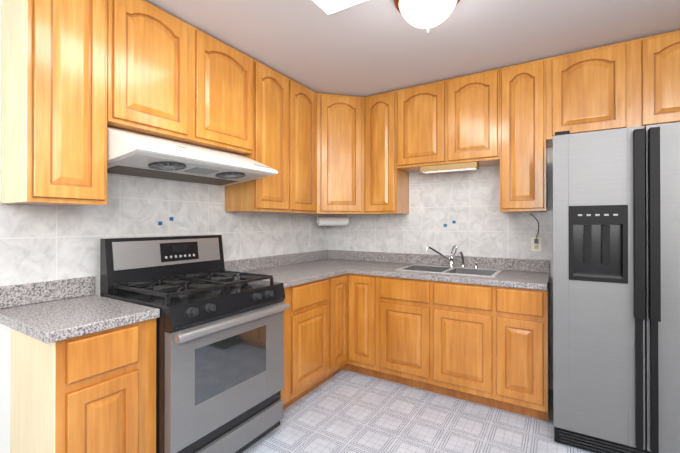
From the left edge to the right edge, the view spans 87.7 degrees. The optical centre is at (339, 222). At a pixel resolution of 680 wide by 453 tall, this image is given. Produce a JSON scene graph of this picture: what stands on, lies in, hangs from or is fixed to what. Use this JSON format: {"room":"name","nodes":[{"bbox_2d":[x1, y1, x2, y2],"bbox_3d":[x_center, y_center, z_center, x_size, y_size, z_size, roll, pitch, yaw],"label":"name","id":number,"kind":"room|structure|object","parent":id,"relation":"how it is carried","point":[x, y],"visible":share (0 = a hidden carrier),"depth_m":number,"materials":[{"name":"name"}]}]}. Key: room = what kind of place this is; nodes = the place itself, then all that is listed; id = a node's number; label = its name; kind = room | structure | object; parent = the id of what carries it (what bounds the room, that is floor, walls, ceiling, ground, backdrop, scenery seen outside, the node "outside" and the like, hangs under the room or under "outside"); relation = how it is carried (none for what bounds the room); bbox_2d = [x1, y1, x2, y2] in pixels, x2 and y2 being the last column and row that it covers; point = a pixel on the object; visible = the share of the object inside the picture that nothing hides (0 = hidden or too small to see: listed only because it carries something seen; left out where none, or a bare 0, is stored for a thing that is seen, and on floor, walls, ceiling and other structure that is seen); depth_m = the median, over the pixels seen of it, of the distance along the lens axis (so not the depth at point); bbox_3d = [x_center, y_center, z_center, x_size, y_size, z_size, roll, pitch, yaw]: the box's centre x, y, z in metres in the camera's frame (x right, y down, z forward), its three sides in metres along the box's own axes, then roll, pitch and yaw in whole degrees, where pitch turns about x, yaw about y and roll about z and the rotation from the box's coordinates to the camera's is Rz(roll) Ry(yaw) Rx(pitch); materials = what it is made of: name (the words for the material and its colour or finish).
{"room":"kitchen","nodes":[
{"label":"kitchen","id":0,"kind":"room"},
{"bbox_2d":[0,0,99,295],"bbox_3d":[-1.400,0.062,1.986,0.120,2.490,4.820,0,0,32],"label":"wall","id":1,"kind":"structure","parent":0,"point":[97,285],"depth_m":1.62,"materials":[{"name":"white tile"}]},
{"bbox_2d":[1,0,107,205],"bbox_3d":[-1.333,-0.631,1.665,0.323,1.092,0.307,0,0,32],"label":"upper cabinet","id":2,"kind":"object","parent":1,"relation":"attached to","point":[53,102],"visible":1,"depth_m":1.56,"materials":[{"name":"brown wood"}]},
{"bbox_2d":[0,174,327,286],"bbox_3d":[-0.858,-0.099,2.741,0.005,0.803,2.725,0,0,32],"label":"tile backsplash","id":3,"kind":"structure","parent":1,"relation":"attached to","point":[41,243],"depth_m":2.11,"materials":[{"name":"tile"}]},
{"bbox_2d":[107,0,252,154],"bbox_3d":[-0.997,-0.833,2.206,0.323,0.682,0.958,0,0,32],"label":"upper cabinet","id":4,"kind":"object","parent":1,"relation":"attached to","point":[171,77],"visible":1,"depth_m":2.01,"materials":[{"name":"brown wood"}]},
{"bbox_2d":[107,126,277,186],"bbox_3d":[-0.902,-0.381,2.146,0.547,0.220,0.946,0,0,32],"label":"range hood","id":5,"kind":"object","parent":4,"relation":"attached to","point":[133,154],"visible":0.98,"depth_m":1.96,"materials":[{"name":"white metal"}]},
{"bbox_2d":[225,59,316,213],"bbox_3d":[-0.537,-0.625,2.946,0.323,1.092,0.778,0,0,32],"label":"upper cabinet","id":6,"kind":"object","parent":1,"relation":"attached to","point":[285,127],"visible":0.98,"depth_m":2.78,"materials":[{"name":"brown wood"}]},
{"bbox_2d":[145,0,679,96],"bbox_3d":[-0.024,-1.217,1.136,3.360,0.060,4.820,0,0,32],"label":"ceiling","id":7,"kind":"structure","parent":0,"point":[366,48],"depth_m":2.23,"materials":[{"name":"white paint"}]},
{"bbox_2d":[313,0,365,14],"bbox_3d":[-0.127,-1.180,1.329,0.600,0.012,1.200,0,0,32],"label":"skylight","id":8,"kind":"object","parent":7,"relation":"attached to","point":[328,7],"visible":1,"depth_m":1.91,"materials":[{"name":"white"}]},
{"bbox_2d":[393,0,459,31],"bbox_3d":[0.454,-1.083,1.828,0.352,0.200,0.352,0,0,32],"label":"dome light","id":9,"kind":"object","parent":7,"relation":"attached to","point":[427,15],"visible":1,"depth_m":1.78,"materials":[{"name":"white glass"}]},
{"bbox_2d":[241,369,594,452],"bbox_3d":[-0.024,1.333,1.126,3.360,0.060,4.820,0,0,32],"label":"floor","id":10,"kind":"structure","parent":0,"point":[345,411],"depth_m":2.28,"materials":[{"name":"tile"}]},
{"bbox_2d":[0,318,155,452],"bbox_3d":[-1.189,0.870,1.607,0.623,0.871,0.384,0,0,32],"label":"base cabinet","id":11,"kind":"object","parent":10,"relation":"on","point":[95,392],"visible":0.98,"depth_m":1.43,"materials":[{"name":"brown wood"}]},
{"bbox_2d":[0,276,159,343],"bbox_3d":[-1.194,0.363,1.595,0.629,0.140,0.420,0,0,32],"label":"countertop","id":12,"kind":"structure","parent":11,"relation":"on","point":[46,312],"depth_m":1.57,"materials":[{"name":"stone"}]},
{"bbox_2d":[100,235,289,452],"bbox_3d":[-0.800,0.698,2.053,0.686,1.218,0.768,0,0,32],"label":"stove","id":13,"kind":"object","parent":10,"relation":"on","point":[219,357],"visible":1,"depth_m":1.89,"materials":[{"name":"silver metal"}]},
{"bbox_2d":[281,274,350,409],"bbox_3d":[-0.275,0.876,3.078,0.623,0.871,1.520,0,0,32],"label":"base cabinet","id":14,"kind":"object","parent":10,"relation":"on","point":[315,334],"visible":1,"depth_m":2.63,"materials":[{"name":"brown wood"}]},
{"bbox_2d":[224,254,347,287],"bbox_3d":[-0.444,0.368,2.802,0.630,0.140,0.870,0,0,32],"label":"countertop","id":15,"kind":"structure","parent":14,"relation":"on","point":[290,270],"depth_m":2.98,"materials":[{"name":"stone"}]},
{"bbox_2d":[294,250,549,290],"bbox_3d":[0.584,0.369,3.059,2.104,0.140,0.650,0,0,32],"label":"countertop","id":16,"kind":"structure","parent":14,"relation":"on","point":[534,274],"depth_m":2.91,"materials":[{"name":"stone"}]},
{"bbox_2d":[396,264,502,276],"bbox_3d":[0.902,0.477,2.923,0.760,0.170,0.445,0,0,32],"label":"sink","id":17,"kind":"object","parent":16,"relation":"in","point":[481,272],"visible":0.4,"depth_m":2.98,"materials":[{"name":"metal"}]},
{"bbox_2d":[425,245,477,268],"bbox_3d":[0.953,0.293,3.019,0.400,0.196,0.209,0,0,32],"label":"faucet","id":18,"kind":"object","parent":16,"relation":"on","point":[451,260],"visible":1,"depth_m":3.06,"materials":[{"name":"silver metal"}]},
{"bbox_2d":[347,273,378,377],"bbox_3d":[0.339,0.876,3.224,0.300,0.872,0.624,0,0,32],"label":"base cabinet","id":19,"kind":"object","parent":10,"relation":"on","point":[363,290],"depth_m":2.95,"materials":[{"name":"brown wood"}]},
{"bbox_2d":[379,276,430,390],"bbox_3d":[0.656,0.875,3.027,0.446,0.872,0.624,0,0,32],"label":"base cabinet","id":20,"kind":"object","parent":10,"relation":"on","point":[404,304],"depth_m":2.76,"materials":[{"name":"brown wood"}]},
{"bbox_2d":[431,281,494,406],"bbox_3d":[1.030,0.874,2.795,0.435,0.872,0.624,0,0,32],"label":"base cabinet","id":21,"kind":"object","parent":10,"relation":"on","point":[485,345],"depth_m":2.53,"materials":[{"name":"brown wood"}]},
{"bbox_2d":[495,280,549,420],"bbox_3d":[1.350,0.874,2.597,0.317,0.872,0.624,0,0,32],"label":"base cabinet","id":22,"kind":"object","parent":10,"relation":"on","point":[522,316],"depth_m":2.34,"materials":[{"name":"brown wood"}]},
{"bbox_2d":[553,122,679,452],"bbox_3d":[1.834,0.388,2.151,0.912,1.839,0.824,0,0,32],"label":"fridge","id":23,"kind":"object","parent":10,"relation":"on","point":[616,290],"visible":1,"depth_m":1.93,"materials":[{"name":"metal"}]},
{"bbox_2d":[547,147,552,388],"bbox_3d":[1.267,0.066,3.095,3.240,2.490,0.120,0,0,32],"label":"wall","id":24,"kind":"structure","parent":0,"point":[549,178],"depth_m":2.78,"materials":[{"name":"white paint"}]},
{"bbox_2d":[305,93,378,214],"bbox_3d":[-0.038,-0.623,3.464,0.624,1.092,0.624,0,0,32],"label":"upper cabinet","id":25,"kind":"object","parent":24,"relation":"attached to","point":[340,154],"visible":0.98,"depth_m":3.24,"materials":[{"name":"brown wood"}]},
{"bbox_2d":[317,215,348,225],"bbox_3d":[-0.073,-0.019,3.610,0.326,0.113,0.092,0,0,-13],"label":"paper towel holder","id":26,"kind":"object","parent":25,"relation":"attached to","point":[332,221],"visible":1,"depth_m":3.57,"materials":[{"name":"white"}]},
{"bbox_2d":[365,90,408,214],"bbox_3d":[0.443,-0.624,3.342,0.318,1.092,0.323,0,0,32],"label":"upper cabinet","id":27,"kind":"object","parent":24,"relation":"attached to","point":[386,185],"visible":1,"depth_m":3.20,"materials":[{"name":"brown wood"}]},
{"bbox_2d":[328,165,552,260],"bbox_3d":[0.780,-0.091,3.325,2.110,0.793,0.005,0,0,32],"label":"tile backsplash","id":28,"kind":"structure","parent":24,"relation":"attached to","point":[469,198],"depth_m":3.17,"materials":[{"name":"tile"}]},
{"bbox_2d":[158,217,455,226],"bbox_3d":[-0.078,0.004,2.748,2.374,0.072,0.088,0,0,-23],"label":"accent tiles","id":29,"kind":"object","parent":28,"relation":"attached to","point":[172,218],"depth_m":2.33,"materials":[{"name":"blue tile"}]},
{"bbox_2d":[531,237,540,250],"bbox_3d":[1.568,0.175,2.827,0.070,0.114,0.008,0,0,32],"label":"electrical outlet plate","id":30,"kind":"object","parent":28,"relation":"attached to","point":[535,247],"visible":0.79,"depth_m":2.83,"materials":[{"name":"white plastic"}]},
{"bbox_2d":[523,212,538,243],"bbox_3d":[1.519,0.045,2.816,0.114,0.249,0.061,0,0,32],"label":"power cord","id":31,"kind":"object","parent":30,"relation":"attached to","point":[536,239],"visible":0.98,"depth_m":2.80,"materials":[{"name":"grey plastic"}]},
{"bbox_2d":[397,69,499,171],"bbox_3d":[0.935,-0.825,3.038,0.836,0.692,0.323,0,0,32],"label":"upper cabinet","id":32,"kind":"object","parent":24,"relation":"attached to","point":[453,120],"visible":0.98,"depth_m":2.88,"materials":[{"name":"brown wood"}]},
{"bbox_2d":[420,161,478,172],"bbox_3d":[0.911,-0.454,2.960,0.460,0.050,0.110,0,0,32],"label":"under-cabinet light","id":33,"kind":"object","parent":32,"relation":"attached to","point":[451,167],"visible":1,"depth_m":2.91,"materials":[{"name":"brown"}]},
{"bbox_2d":[500,59,546,212],"bbox_3d":[1.421,-0.626,2.735,0.304,1.092,0.323,0,0,32],"label":"upper cabinet","id":34,"kind":"object","parent":24,"relation":"attached to","point":[523,164],"visible":0.98,"depth_m":2.60,"materials":[{"name":"brown wood"}]},
{"bbox_2d":[546,30,679,146],"bbox_3d":[1.967,-0.883,2.397,0.979,0.582,0.323,0,0,32],"label":"upper cabinet","id":35,"kind":"object","parent":24,"relation":"attached to","point":[632,83],"visible":1,"depth_m":2.31,"materials":[{"name":"brown wood"}]}
]}

